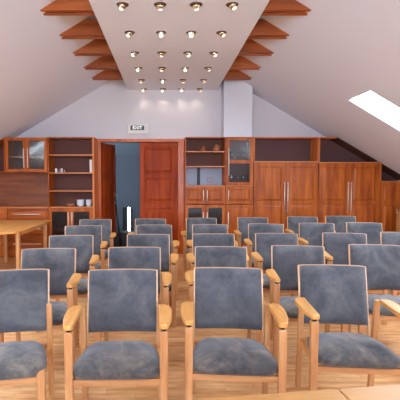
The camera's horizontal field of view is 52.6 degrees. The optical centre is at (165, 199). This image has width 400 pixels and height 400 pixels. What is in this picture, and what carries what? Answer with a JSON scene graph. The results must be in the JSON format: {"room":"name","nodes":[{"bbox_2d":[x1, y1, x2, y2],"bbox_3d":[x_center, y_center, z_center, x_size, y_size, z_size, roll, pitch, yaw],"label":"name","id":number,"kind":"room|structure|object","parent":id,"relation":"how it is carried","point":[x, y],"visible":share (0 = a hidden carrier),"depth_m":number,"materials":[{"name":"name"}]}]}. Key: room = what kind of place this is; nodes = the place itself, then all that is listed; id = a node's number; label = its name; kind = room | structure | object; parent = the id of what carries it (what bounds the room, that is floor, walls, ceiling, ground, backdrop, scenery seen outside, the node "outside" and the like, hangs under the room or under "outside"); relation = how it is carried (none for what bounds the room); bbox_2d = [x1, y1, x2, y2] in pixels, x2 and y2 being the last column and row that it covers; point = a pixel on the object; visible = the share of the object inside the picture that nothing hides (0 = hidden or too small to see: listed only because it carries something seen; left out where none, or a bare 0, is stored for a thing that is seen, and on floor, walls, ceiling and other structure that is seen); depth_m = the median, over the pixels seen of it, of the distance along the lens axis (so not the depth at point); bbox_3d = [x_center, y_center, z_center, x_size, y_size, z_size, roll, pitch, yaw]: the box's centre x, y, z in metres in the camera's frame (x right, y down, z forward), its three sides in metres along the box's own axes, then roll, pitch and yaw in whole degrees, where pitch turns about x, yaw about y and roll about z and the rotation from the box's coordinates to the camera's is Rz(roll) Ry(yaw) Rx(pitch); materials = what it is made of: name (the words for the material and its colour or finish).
{"room":"conference room","nodes":[
{"label":"conference room","id":0,"kind":"room"},
{"bbox_2d":[102,142,139,155],"bbox_3d":[-0.600,-1.599,9.048,3.800,1.220,2.350,0,3,0],"label":"ceiling","id":1,"kind":"structure","parent":0,"point":[121,148],"depth_m":9.78,"materials":[{"name":"blue paint"}]},
{"bbox_2d":[115,156,139,230],"bbox_3d":[-0.600,-0.611,9.105,3.800,3.200,2.350,0,3,0],"label":"wall","id":2,"kind":"structure","parent":0,"point":[127,167],"depth_m":10.20,"materials":[{"name":"grey paint"}]},
{"bbox_2d":[123,207,130,230],"bbox_3d":[-0.993,0.555,10.258,0.215,0.740,0.080,0,3,0],"label":"window","id":3,"kind":"structure","parent":2,"relation":"in","point":[124,208],"depth_m":10.21,"materials":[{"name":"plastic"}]},
{"bbox_2d":[0,0,399,180],"bbox_3d":[0.100,-1.257,2.357,9.800,2.916,11.050,0,3,0],"label":"ceiling","id":4,"kind":"structure","parent":0,"point":[337,53],"depth_m":5.27,"materials":[{"name":"white paint"}]},
{"bbox_2d":[83,56,260,69],"bbox_3d":[0.100,-2.178,6.361,2.789,0.198,0.150,0,3,0],"label":"tie beam","id":5,"kind":"structure","parent":4,"relation":"attached to","point":[104,62],"depth_m":6.29,"materials":[{"name":"brown wood"}]},
{"bbox_2d":[92,70,251,79],"bbox_3d":[0.100,-2.217,7.040,2.789,0.198,0.150,0,3,0],"label":"tie beam","id":6,"kind":"structure","parent":4,"relation":"attached to","point":[106,74],"depth_m":6.97,"materials":[{"name":"brown wood"}]},
{"bbox_2d":[73,39,273,55],"bbox_3d":[0.100,-2.136,5.622,2.789,0.198,0.150,0,3,0],"label":"tie beam","id":7,"kind":"structure","parent":4,"relation":"attached to","point":[97,47],"depth_m":5.55,"materials":[{"name":"brown wood"}]},
{"bbox_2d":[59,19,288,38],"bbox_3d":[0.100,-2.096,4.923,2.789,0.198,0.150,0,3,0],"label":"tie beam","id":8,"kind":"structure","parent":4,"relation":"attached to","point":[87,28],"depth_m":4.85,"materials":[{"name":"brown wood"}]},
{"bbox_2d":[40,0,310,15],"bbox_3d":[0.100,-2.054,4.194,2.789,0.198,0.150,0,3,0],"label":"tie beam","id":9,"kind":"structure","parent":4,"relation":"attached to","point":[58,7],"depth_m":4.12,"materials":[{"name":"brown wood"}]},
{"bbox_2d":[89,0,269,89],"bbox_3d":[0.125,-1.885,3.372,1.714,0.038,8.749,0,3,0],"label":"ceiling panel","id":10,"kind":"object","parent":9,"relation":"hanging from","point":[142,17],"visible":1,"depth_m":4.79,"materials":[{"name":"white paint"}]},
{"bbox_2d":[116,2,128,10],"bbox_3d":[-0.420,-1.873,3.899,0.124,0.064,0.124,0,3,0],"label":"recessed light","id":11,"kind":"object","parent":10,"relation":"attached to","point":[122,5],"visible":1,"depth_m":3.88,"materials":[{"name":"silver metal"}]},
{"bbox_2d":[124,31,134,36],"bbox_3d":[-0.420,-1.919,4.655,0.124,0.067,0.124,0,3,0],"label":"recessed light","id":12,"kind":"object","parent":10,"relation":"attached to","point":[128,33],"visible":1,"depth_m":4.63,"materials":[{"name":"silver"}]},
{"bbox_2d":[130,51,138,56],"bbox_3d":[-0.420,-1.966,5.410,0.124,0.071,0.124,0,3,0],"label":"recessed light","id":13,"kind":"object","parent":10,"relation":"attached to","point":[133,53],"visible":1,"depth_m":5.39,"materials":[{"name":"silver glass"}]},
{"bbox_2d":[154,2,165,10],"bbox_3d":[-0.057,-1.873,3.899,0.124,0.063,0.124,0,3,0],"label":"recessed light","id":14,"kind":"object","parent":10,"relation":"attached to","point":[159,5],"visible":1,"depth_m":3.88,"materials":[{"name":"silver"}]},
{"bbox_2d":[156,31,165,36],"bbox_3d":[-0.057,-1.915,4.655,0.124,0.062,0.124,0,3,0],"label":"recessed light","id":15,"kind":"object","parent":10,"relation":"attached to","point":[160,33],"visible":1,"depth_m":4.63,"materials":[{"name":"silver metal"}]},
{"bbox_2d":[157,51,165,56],"bbox_3d":[-0.057,-1.959,5.411,0.124,0.062,0.124,0,3,0],"label":"recessed light","id":16,"kind":"object","parent":10,"relation":"attached to","point":[161,53],"visible":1,"depth_m":5.39,"materials":[{"name":"silver glass"}]},
{"bbox_2d":[183,51,191,56],"bbox_3d":[0.292,-1.958,5.411,0.124,0.061,0.124,0,3,0],"label":"recessed light","id":17,"kind":"object","parent":10,"relation":"attached to","point":[187,53],"visible":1,"depth_m":5.39,"materials":[{"name":"silver"}]},
{"bbox_2d":[186,31,196,36],"bbox_3d":[0.292,-1.912,4.655,0.124,0.058,0.124,0,3,0],"label":"recessed light","id":18,"kind":"object","parent":10,"relation":"attached to","point":[190,33],"visible":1,"depth_m":4.63,"materials":[{"name":"silver glass"}]},
{"bbox_2d":[190,2,202,10],"bbox_3d":[0.292,-1.872,3.899,0.124,0.062,0.124,0,3,0],"label":"recessed light","id":19,"kind":"object","parent":10,"relation":"attached to","point":[195,5],"visible":1,"depth_m":3.88,"materials":[{"name":"silver"}]},
{"bbox_2d":[209,51,217,56],"bbox_3d":[0.642,-1.964,5.411,0.124,0.069,0.124,0,3,0],"label":"recessed light","id":20,"kind":"object","parent":10,"relation":"attached to","point":[214,53],"visible":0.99,"depth_m":5.39,"materials":[{"name":"silver"}]},
{"bbox_2d":[216,31,226,36],"bbox_3d":[0.642,-1.921,4.655,0.124,0.070,0.124,0,3,0],"label":"recessed light","id":21,"kind":"object","parent":10,"relation":"attached to","point":[220,33],"visible":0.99,"depth_m":4.63,"materials":[{"name":"silver"}]},
{"bbox_2d":[226,2,238,9],"bbox_3d":[0.642,-1.876,3.899,0.124,0.067,0.124,0,3,0],"label":"recessed light","id":22,"kind":"object","parent":10,"relation":"attached to","point":[232,5],"visible":1,"depth_m":3.88,"materials":[{"name":"silver"}]},
{"bbox_2d":[350,91,399,128],"bbox_3d":[3.110,-1.111,5.380,1.080,0.660,0.610,0,3,0],"label":"window","id":23,"kind":"structure","parent":4,"relation":"attached to","point":[352,99],"depth_m":5.66,"materials":[{"name":"white plastic"}]},
{"bbox_2d":[0,254,399,399],"bbox_3d":[0.100,1.419,2.510,9.800,0.100,11.050,0,3,0],"label":"floor","id":24,"kind":"structure","parent":0,"point":[389,334],"depth_m":3.21,"materials":[{"name":"brown wood"}]},
{"bbox_2d":[0,208,9,256],"bbox_3d":[-3.322,0.609,7.659,0.755,0.930,0.436,0,3,0],"label":"base cabinet","id":25,"kind":"object","parent":24,"relation":"on","point":[3,211],"visible":0.27,"depth_m":7.48,"materials":[{"name":"brown wood"}]},
{"bbox_2d":[0,205,47,207],"bbox_3d":[-2.942,0.129,7.645,1.515,0.025,0.410,0,3,0],"label":"countertop","id":26,"kind":"structure","parent":25,"relation":"on","point":[1,206],"depth_m":7.55,"materials":[{"name":"brown wood"}]},
{"bbox_2d":[0,220,49,268],"bbox_3d":[-2.535,0.776,6.395,0.950,0.740,1.680,0,3,0],"label":"wooden table","id":27,"kind":"object","parent":24,"relation":"on","point":[17,227],"visible":0.75,"depth_m":6.45,"materials":[{"name":"brown wood"}]},
{"bbox_2d":[0,269,53,399],"bbox_3d":[-1.007,0.935,2.544,0.540,0.862,0.628,-1,3,-11],"label":"chair","id":28,"kind":"object","parent":24,"relation":"on","point":[25,305],"visible":1,"depth_m":2.74,"materials":[{"name":"fabric"}]},
{"bbox_2d":[0,269,47,332],"bbox_3d":[-1.053,0.696,2.766,0.464,0.404,0.124,-1,3,-11],"label":"backrest cushion","id":29,"kind":"object","parent":28,"relation":"on","point":[23,292],"depth_m":2.77,"materials":[{"name":"fabric"}]},
{"bbox_2d":[8,208,48,256],"bbox_3d":[-2.565,0.609,7.659,0.750,0.930,0.436,0,3,0],"label":"base cabinet","id":30,"kind":"object","parent":24,"relation":"on","point":[32,239],"visible":0.44,"depth_m":7.48,"materials":[{"name":"brown wood"}]},
{"bbox_2d":[0,248,81,346],"bbox_3d":[-1.036,0.887,3.388,0.652,0.862,0.628,0,3,-5],"label":"chair","id":31,"kind":"object","parent":24,"relation":"on","point":[61,262],"visible":0.44,"depth_m":3.60,"materials":[{"name":"grey fabric"}]},
{"bbox_2d":[22,248,74,294],"bbox_3d":[-1.057,0.648,3.614,0.464,0.404,0.124,0,3,-5],"label":"backrest cushion","id":32,"kind":"object","parent":31,"relation":"on","point":[60,262],"depth_m":3.61,"materials":[{"name":"fabric"}]},
{"bbox_2d":[35,235,98,331],"bbox_3d":[-1.021,0.840,4.207,0.652,0.862,0.628,0,3,-6],"label":"chair","id":33,"kind":"object","parent":24,"relation":"on","point":[86,261],"visible":0.37,"depth_m":4.42,"materials":[{"name":"grey fabric"}]},
{"bbox_2d":[49,235,91,272],"bbox_3d":[-1.046,0.601,4.433,0.464,0.404,0.124,0,3,-6],"label":"backrest cushion","id":34,"kind":"object","parent":33,"relation":"on","point":[82,243],"depth_m":4.44,"materials":[{"name":"fabric"}]},
{"bbox_2d":[47,137,97,235],"bbox_3d":[-1.756,-0.049,7.632,0.858,2.245,0.456,0,3,0],"label":"bookcase","id":35,"kind":"object","parent":24,"relation":"on","point":[76,182],"visible":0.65,"depth_m":7.79,"materials":[{"name":"brown wood"}]},
{"bbox_2d":[56,225,107,300],"bbox_3d":[-1.066,0.789,5.107,0.652,0.862,0.628,0,3,-7],"label":"chair","id":36,"kind":"object","parent":24,"relation":"on","point":[99,245],"visible":0.34,"depth_m":5.33,"materials":[{"name":"grey fabric"}]},
{"bbox_2d":[65,226,100,256],"bbox_3d":[-1.095,0.549,5.332,0.464,0.404,0.124,0,3,-7],"label":"backrest cushion","id":37,"kind":"object","parent":36,"relation":"on","point":[95,231],"depth_m":5.34,"materials":[{"name":"fabric"}]},
{"bbox_2d":[79,219,115,260],"bbox_3d":[-1.056,0.742,5.914,0.652,0.862,0.628,0,3,-5],"label":"chair","id":38,"kind":"object","parent":24,"relation":"on","point":[107,236],"visible":0.34,"depth_m":6.14,"materials":[{"name":"grey fabric"}]},
{"bbox_2d":[80,219,110,245],"bbox_3d":[-1.077,0.503,6.140,0.464,0.404,0.124,0,3,-5],"label":"backrest cushion","id":39,"kind":"object","parent":38,"relation":"on","point":[105,223],"depth_m":6.15,"materials":[{"name":"fabric"}]},
{"bbox_2d":[63,269,171,399],"bbox_3d":[-0.290,0.934,2.559,0.652,0.862,0.628,0,3,-2],"label":"chair","id":40,"kind":"object","parent":24,"relation":"on","point":[118,299],"visible":1,"depth_m":2.55,"materials":[{"name":"fabric"}]},
{"bbox_2d":[88,269,156,331],"bbox_3d":[-0.299,0.695,2.786,0.464,0.404,0.124,0,3,-2],"label":"backrest cushion","id":41,"kind":"object","parent":40,"relation":"on","point":[118,299],"depth_m":2.77,"materials":[{"name":"fabric"}]},
{"bbox_2d":[95,247,171,342],"bbox_3d":[-0.280,0.883,3.457,0.652,0.862,0.628,0,3,-2],"label":"chair","id":42,"kind":"object","parent":24,"relation":"on","point":[118,257],"visible":0.22,"depth_m":3.68,"materials":[{"name":"grey fabric"}]},
{"bbox_2d":[109,247,159,292],"bbox_3d":[-0.289,0.644,3.684,0.464,0.404,0.124,0,3,-2],"label":"backrest cushion","id":43,"kind":"object","parent":42,"relation":"on","point":[119,257],"depth_m":3.69,"materials":[{"name":"fabric"}]},
{"bbox_2d":[128,219,165,233],"bbox_3d":[-0.235,0.738,5.993,0.652,0.862,0.628,0,3,-1],"label":"chair","id":44,"kind":"object","parent":24,"relation":"on","point":[137,221],"visible":0.16,"depth_m":6.23,"materials":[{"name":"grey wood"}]},
{"bbox_2d":[127,234,178,327],"bbox_3d":[-0.195,0.835,4.296,0.652,0.862,0.628,0,3,-1],"label":"chair","id":45,"kind":"object","parent":24,"relation":"on","point":[168,260],"visible":0.38,"depth_m":4.51,"materials":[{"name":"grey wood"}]},
{"bbox_2d":[128,234,168,271],"bbox_3d":[-0.199,0.596,4.523,0.464,0.404,0.124,0,3,-1],"label":"backrest cushion","id":46,"kind":"object","parent":45,"relation":"on","point":[134,240],"depth_m":4.53,"materials":[{"name":"fabric"}]},
{"bbox_2d":[136,225,179,299],"bbox_3d":[-0.155,0.784,5.194,0.652,0.862,0.628,0,3,-1],"label":"chair","id":47,"kind":"object","parent":24,"relation":"on","point":[140,229],"visible":0.22,"depth_m":5.43,"materials":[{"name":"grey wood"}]},
{"bbox_2d":[137,225,170,253],"bbox_3d":[-0.159,0.544,5.421,0.464,0.404,0.124,0,3,-1],"label":"backrest cushion","id":48,"kind":"object","parent":47,"relation":"on","point":[141,229],"depth_m":5.43,"materials":[{"name":"fabric"}]},
{"bbox_2d":[181,218,216,280],"bbox_3d":[0.550,0.731,6.113,0.652,0.862,0.628,0,3,2],"label":"chair","id":49,"kind":"object","parent":24,"relation":"on","point":[187,234],"visible":0.3,"depth_m":6.33,"materials":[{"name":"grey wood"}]},
{"bbox_2d":[187,218,215,239],"bbox_3d":[0.559,0.492,6.340,0.464,0.404,0.124,0,3,2],"label":"backrest cushion","id":50,"kind":"object","parent":49,"relation":"on","point":[190,221],"depth_m":6.35,"materials":[{"name":"fabric"}]},
{"bbox_2d":[184,137,225,248],"bbox_3d":[0.726,-0.048,7.622,0.748,2.245,0.436,0,3,0],"label":"display cabinet","id":51,"kind":"object","parent":24,"relation":"on","point":[204,171],"visible":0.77,"depth_m":7.77,"materials":[{"name":"brown wood"}]},
{"bbox_2d":[198,146,207,150],"bbox_3d":[0.696,-0.966,7.577,0.138,0.109,0.123,3,4,41],"label":"jug","id":52,"kind":"object","parent":51,"relation":"on","point":[202,148],"visible":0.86,"depth_m":7.54,"materials":[{"name":"brown ceramic"}]},
{"bbox_2d":[186,185,223,185],"bbox_3d":[0.726,-0.269,7.636,0.712,0.020,0.367,0,3,0],"label":"shelf","id":53,"kind":"object","parent":51,"relation":"attached to","point":[186,185],"depth_m":7.48,"materials":[{"name":"brown wood"}]},
{"bbox_2d":[186,166,224,167],"bbox_3d":[0.726,-0.628,7.615,0.712,0.020,0.367,0,3,0],"label":"shelf","id":54,"kind":"object","parent":51,"relation":"attached to","point":[186,166],"depth_m":7.43,"materials":[{"name":"brown wood"}]},
{"bbox_2d":[186,151,224,152],"bbox_3d":[0.726,-0.903,7.599,0.712,0.020,0.367,0,3,0],"label":"shelf","id":55,"kind":"object","parent":51,"relation":"attached to","point":[186,151],"depth_m":7.43,"materials":[{"name":"brown wood"}]},
{"bbox_2d":[213,144,221,150],"bbox_3d":[0.959,-0.978,7.577,0.146,0.132,0.146,3,5,45],"label":"jug","id":56,"kind":"object","parent":51,"relation":"on","point":[216,147],"visible":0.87,"depth_m":7.53,"materials":[{"name":"brown ceramic"}]},
{"bbox_2d":[186,224,237,270],"bbox_3d":[0.590,0.781,5.244,0.652,0.862,0.628,0,3,2],"label":"chair","id":57,"kind":"object","parent":24,"relation":"on","point":[196,228],"visible":0.23,"depth_m":5.48,"materials":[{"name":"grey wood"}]},
{"bbox_2d":[193,224,226,233],"bbox_3d":[0.599,0.541,5.471,0.464,0.404,0.124,0,3,2],"label":"backrest cushion","id":58,"kind":"object","parent":57,"relation":"on","point":[197,228],"depth_m":5.48,"materials":[{"name":"fabric"}]},
{"bbox_2d":[186,233,248,270],"bbox_3d":[0.540,0.833,4.336,0.652,0.862,0.628,0,3,0],"label":"chair","id":59,"kind":"object","parent":24,"relation":"on","point":[204,239],"visible":0.16,"depth_m":4.57,"materials":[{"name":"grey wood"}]},
{"bbox_2d":[193,234,233,262],"bbox_3d":[0.540,0.593,4.563,0.464,0.404,0.124,0,3,0],"label":"backrest cushion","id":60,"kind":"object","parent":59,"relation":"on","point":[198,239],"depth_m":4.57,"materials":[{"name":"fabric"}]},
{"bbox_2d":[185,246,263,342],"bbox_3d":[0.490,0.881,3.488,0.652,0.862,0.628,0,3,4],"label":"chair","id":61,"kind":"object","parent":24,"relation":"on","point":[205,256],"visible":0.23,"depth_m":3.71,"materials":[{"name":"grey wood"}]},
{"bbox_2d":[196,247,246,267],"bbox_3d":[0.507,0.642,3.714,0.464,0.404,0.124,0,3,4],"label":"backrest cushion","id":62,"kind":"object","parent":61,"relation":"on","point":[205,256],"depth_m":3.72,"materials":[{"name":"fabric"}]},
{"bbox_2d":[180,267,287,399],"bbox_3d":[0.420,0.931,2.609,0.652,0.862,0.628,0,3,4],"label":"chair","id":63,"kind":"object","parent":24,"relation":"on","point":[224,297],"visible":0.99,"depth_m":2.60,"materials":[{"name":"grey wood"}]},
{"bbox_2d":[195,268,261,329],"bbox_3d":[0.437,0.692,2.836,0.464,0.404,0.124,0,3,4],"label":"backrest cushion","id":64,"kind":"object","parent":63,"relation":"on","point":[224,297],"depth_m":2.82,"materials":[{"name":"fabric"}]},
{"bbox_2d":[225,137,253,246],"bbox_3d":[1.358,-0.048,7.622,0.508,2.245,0.436,0,3,0],"label":"tall cabinet","id":65,"kind":"object","parent":24,"relation":"on","point":[238,195],"visible":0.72,"depth_m":7.46,"materials":[{"name":"brown wood"}]},
{"bbox_2d":[221,80,251,136],"bbox_3d":[1.330,-1.787,7.585,0.520,1.222,0.350,0,3,0],"label":"boxed column","id":66,"kind":"structure","parent":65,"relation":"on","point":[236,100],"depth_m":7.42,"materials":[{"name":"white paint"}]},
{"bbox_2d":[234,217,267,257],"bbox_3d":[1.371,0.726,6.193,0.652,0.862,0.628,0,3,4],"label":"chair","id":67,"kind":"object","parent":24,"relation":"on","point":[242,222],"visible":0.3,"depth_m":6.42,"materials":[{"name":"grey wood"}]},
{"bbox_2d":[238,217,267,242],"bbox_3d":[1.387,0.487,6.420,0.464,0.404,0.124,0,3,4],"label":"backrest cushion","id":68,"kind":"object","parent":67,"relation":"on","point":[243,222],"depth_m":6.43,"materials":[{"name":"fabric"}]},
{"bbox_2d":[189,389,347,399],"bbox_3d":[0.073,1.081,1.064,1.200,0.740,0.700,0,3,-7],"label":"wooden table","id":69,"kind":"object","parent":24,"relation":"on","point":[329,394],"visible":1,"depth_m":1.41,"materials":[{"name":"brown wood"}]},
{"bbox_2d":[244,223,294,295],"bbox_3d":[1.356,0.776,5.326,0.652,0.862,0.628,0,3,6],"label":"chair","id":70,"kind":"object","parent":24,"relation":"on","point":[253,228],"visible":0.33,"depth_m":5.55,"materials":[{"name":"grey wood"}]},
{"bbox_2d":[249,224,282,251],"bbox_3d":[1.381,0.537,5.551,0.464,0.404,0.124,0,3,6],"label":"backrest cushion","id":71,"kind":"object","parent":70,"relation":"on","point":[253,228],"depth_m":5.56,"materials":[{"name":"fabric"}]},
{"bbox_2d":[251,233,297,293],"bbox_3d":[1.250,0.830,4.376,0.652,0.862,0.628,0,3,4],"label":"chair","id":72,"kind":"object","parent":24,"relation":"on","point":[263,241],"visible":0.24,"depth_m":4.60,"materials":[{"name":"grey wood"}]},
{"bbox_2d":[256,233,297,269],"bbox_3d":[1.267,0.591,4.603,0.464,0.404,0.124,0,3,4],"label":"backrest cushion","id":73,"kind":"object","parent":72,"relation":"on","point":[264,241],"depth_m":4.61,"materials":[{"name":"fabric"}]},
{"bbox_2d":[253,137,318,243],"bbox_3d":[2.216,-0.048,7.622,1.192,2.245,0.436,0,3,0],"label":"wardrobe","id":74,"kind":"object","parent":24,"relation":"on","point":[285,169],"visible":0.66,"depth_m":7.44,"materials":[{"name":"brown wood"}]},
{"bbox_2d":[285,216,317,244],"bbox_3d":[2.201,0.719,6.324,0.652,0.862,0.628,0,3,6],"label":"chair","id":75,"kind":"object","parent":24,"relation":"on","point":[293,222],"visible":0.16,"depth_m":6.56,"materials":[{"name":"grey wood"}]},
{"bbox_2d":[266,245,347,359],"bbox_3d":[1.206,0.878,3.539,0.652,0.862,0.628,0,3,7],"label":"chair","id":76,"kind":"object","parent":24,"relation":"on","point":[285,259],"visible":0.4,"depth_m":3.74,"materials":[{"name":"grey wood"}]},
{"bbox_2d":[272,246,323,290],"bbox_3d":[1.235,0.639,3.764,0.464,0.404,0.124,0,3,7],"label":"backrest cushion","id":77,"kind":"object","parent":76,"relation":"on","point":[286,260],"depth_m":3.76,"materials":[{"name":"fabric"}]},
{"bbox_2d":[298,223,334,245],"bbox_3d":[2.091,0.771,5.415,0.652,0.862,0.628,0,3,6],"label":"chair","id":78,"kind":"object","parent":24,"relation":"on","point":[310,234],"visible":0.27,"depth_m":5.64,"materials":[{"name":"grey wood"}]},
{"bbox_2d":[325,216,355,232],"bbox_3d":[2.871,0.713,6.434,0.652,0.862,0.628,0,3,6],"label":"chair","id":79,"kind":"object","parent":24,"relation":"on","point":[339,222],"visible":0.12,"depth_m":6.67,"materials":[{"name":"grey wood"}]},
{"bbox_2d":[295,264,399,390],"bbox_3d":[1.191,0.926,2.700,0.652,0.862,0.628,0,3,5],"label":"chair","id":80,"kind":"object","parent":24,"relation":"on","point":[327,293],"visible":1,"depth_m":2.78,"materials":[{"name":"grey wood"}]},
{"bbox_2d":[299,265,367,324],"bbox_3d":[1.212,0.687,2.925,0.464,0.404,0.124,0,3,5],"label":"backrest cushion","id":81,"kind":"object","parent":80,"relation":"on","point":[338,293],"depth_m":2.91,"materials":[{"name":"fabric"}]},
{"bbox_2d":[317,137,380,222],"bbox_3d":[3.388,-0.048,7.622,1.135,2.245,0.436,0,3,0],"label":"wardrobe","id":82,"kind":"object","parent":24,"relation":"on","point":[348,178],"visible":0.66,"depth_m":7.44,"materials":[{"name":"brown wood"}]},
{"bbox_2d":[322,232,387,324],"bbox_3d":[2.012,0.829,4.400,0.652,0.862,0.628,1,3,10],"label":"chair","id":83,"kind":"object","parent":24,"relation":"on","point":[335,245],"visible":0.33,"depth_m":4.62,"materials":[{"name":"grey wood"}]},
{"bbox_2d":[323,233,365,264],"bbox_3d":[2.053,0.590,4.623,0.464,0.404,0.124,1,3,10],"label":"backrest cushion","id":84,"kind":"object","parent":83,"relation":"on","point":[335,244],"depth_m":4.63,"materials":[{"name":"fabric"}]},
{"bbox_2d":[340,384,399,399],"bbox_3d":[1.269,1.072,1.219,1.200,0.740,0.700,0,3,-7],"label":"wooden table","id":85,"kind":"object","parent":24,"relation":"on","point":[385,392],"visible":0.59,"depth_m":1.44,"materials":[{"name":"brown wood"}]},
{"bbox_2d":[346,222,399,293],"bbox_3d":[2.786,0.767,5.476,0.652,0.862,0.628,0,3,7],"label":"chair","id":86,"kind":"object","parent":24,"relation":"on","point":[372,229],"visible":0.2,"depth_m":5.70,"materials":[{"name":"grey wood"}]},
{"bbox_2d":[347,223,381,244],"bbox_3d":[2.815,0.528,5.701,0.464,0.404,0.124,0,3,7],"label":"backrest cushion","id":87,"kind":"object","parent":86,"relation":"on","point":[373,230],"depth_m":5.70,"materials":[{"name":"fabric"}]},
{"bbox_2d":[348,244,399,333],"bbox_3d":[1.952,0.875,3.591,0.652,0.862,0.628,1,3,10],"label":"chair","id":88,"kind":"object","parent":24,"relation":"on","point":[381,262],"visible":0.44,"depth_m":3.79,"materials":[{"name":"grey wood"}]},
{"bbox_2d":[350,245,399,290],"bbox_3d":[1.993,0.636,3.814,0.464,0.404,0.124,1,3,10],"label":"backrest cushion","id":89,"kind":"object","parent":88,"relation":"on","point":[381,262],"depth_m":3.80,"materials":[{"name":"fabric"}]},
{"bbox_2d":[379,163,399,231],"bbox_3d":[4.251,0.193,7.636,0.578,1.762,0.436,0,3,0],"label":"wardrobe","id":90,"kind":"object","parent":24,"relation":"on","point":[389,202],"visible":0.52,"depth_m":7.45,"materials":[{"name":"brown wood"}]},
{"bbox_2d":[380,232,399,295],"bbox_3d":[2.722,0.826,4.460,0.652,0.862,0.628,1,3,10],"label":"chair","id":91,"kind":"object","parent":24,"relation":"on","point":[386,238],"visible":0.16,"depth_m":4.71,"materials":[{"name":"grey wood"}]},
{"bbox_2d":[381,232,399,245],"bbox_3d":[2.763,0.587,4.683,0.464,0.404,0.124,1,3,10],"label":"backrest cushion","id":92,"kind":"object","parent":91,"relation":"on","point":[387,238],"depth_m":4.71,"materials":[{"name":"fabric"}]},
{"bbox_2d":[396,212,399,231],"bbox_3d":[4.330,0.668,7.019,0.420,0.885,0.442,0,3,0],"label":"base cabinet","id":93,"kind":"object","parent":24,"relation":"on","point":[397,213],"visible":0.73,"depth_m":7.15,"materials":[{"name":"brown wood"}]},
{"bbox_2d":[16,80,398,190],"bbox_3d":[0.100,-0.985,7.857,9.600,4.089,0.100,0,3,0],"label":"wall","id":94,"kind":"structure","parent":0,"point":[106,112],"depth_m":7.77,"materials":[{"name":"white paint"}]},
{"bbox_2d":[0,138,5,171],"bbox_3d":[-3.337,-0.838,7.605,0.725,0.624,0.380,0,3,0],"label":"upper cabinet","id":95,"kind":"object","parent":94,"relation":"attached to","point":[2,141],"visible":0.34,"depth_m":7.77,"materials":[{"name":"brown wood"}]},
{"bbox_2d":[0,172,47,204],"bbox_3d":[-2.945,-0.218,7.835,1.510,0.640,0.029,0,3,0],"label":"backsplash","id":96,"kind":"structure","parent":94,"relation":"attached to","point":[16,188],"depth_m":7.82,"materials":[{"name":"brown wood"}]},
{"bbox_2d":[5,138,47,171],"bbox_3d":[-2.575,-0.842,7.576,0.770,0.635,0.436,0,3,0],"label":"upper cabinet","id":97,"kind":"object","parent":94,"relation":"attached to","point":[21,154],"visible":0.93,"depth_m":7.61,"materials":[{"name":"brown wood"}]},
{"bbox_2d":[9,156,43,157],"bbox_3d":[-2.575,-0.816,7.604,0.734,0.020,0.367,0,3,0],"label":"shelf","id":98,"kind":"object","parent":97,"relation":"attached to","point":[9,156],"depth_m":7.42,"materials":[{"name":"brown wood"}]},
{"bbox_2d":[101,143,116,249],"bbox_3d":[-1.187,-0.057,8.277,0.156,2.178,0.745,1,3,14],"label":"door","id":99,"kind":"structure","parent":94,"relation":"in","point":[108,150],"depth_m":8.25,"materials":[{"name":"brown wood"}]},
{"bbox_2d":[128,124,148,133],"bbox_3d":[-0.535,-1.365,7.749,0.410,0.190,0.067,0,3,0],"label":"exit sign","id":100,"kind":"object","parent":94,"relation":"attached to","point":[132,128],"visible":1,"depth_m":7.72,"materials":[{"name":"white plastic"}]},
{"bbox_2d":[98,139,183,253],"bbox_3d":[-0.486,-0.064,7.897,1.672,2.246,0.125,0,3,0],"label":"trim","id":101,"kind":"structure","parent":94,"relation":"attached to","point":[180,141],"depth_m":7.81,"materials":[{"name":"brown wood"}]},
{"bbox_2d":[140,142,177,248],"bbox_3d":[-0.138,-0.035,7.895,0.742,2.178,0.052,0,3,0],"label":"door","id":102,"kind":"structure","parent":94,"relation":"in","point":[158,160],"depth_m":7.86,"materials":[{"name":"brown wood"}]},
{"bbox_3d":[-0.600,1.036,9.199,3.800,0.100,2.350,0,3,0],"label":"floor","id":103,"kind":"structure","parent":0,"visible":0},
{"bbox_2d":[114,196,121,246],"bbox_3d":[-0.985,0.475,8.332,0.165,1.122,0.039,0,3,0],"label":"stand","id":104,"kind":"object","parent":103,"relation":"on","point":[114,196],"visible":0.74,"depth_m":8.33,"materials":[{"name":"black plastic"}]},
{"bbox_2d":[113,231,134,246],"bbox_3d":[-0.860,0.849,8.613,0.530,0.340,0.370,0,3,0],"label":"equipment case","id":105,"kind":"object","parent":103,"relation":"on","point":[116,243],"visible":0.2,"depth_m":8.43,"materials":[{"name":"black plastic"}]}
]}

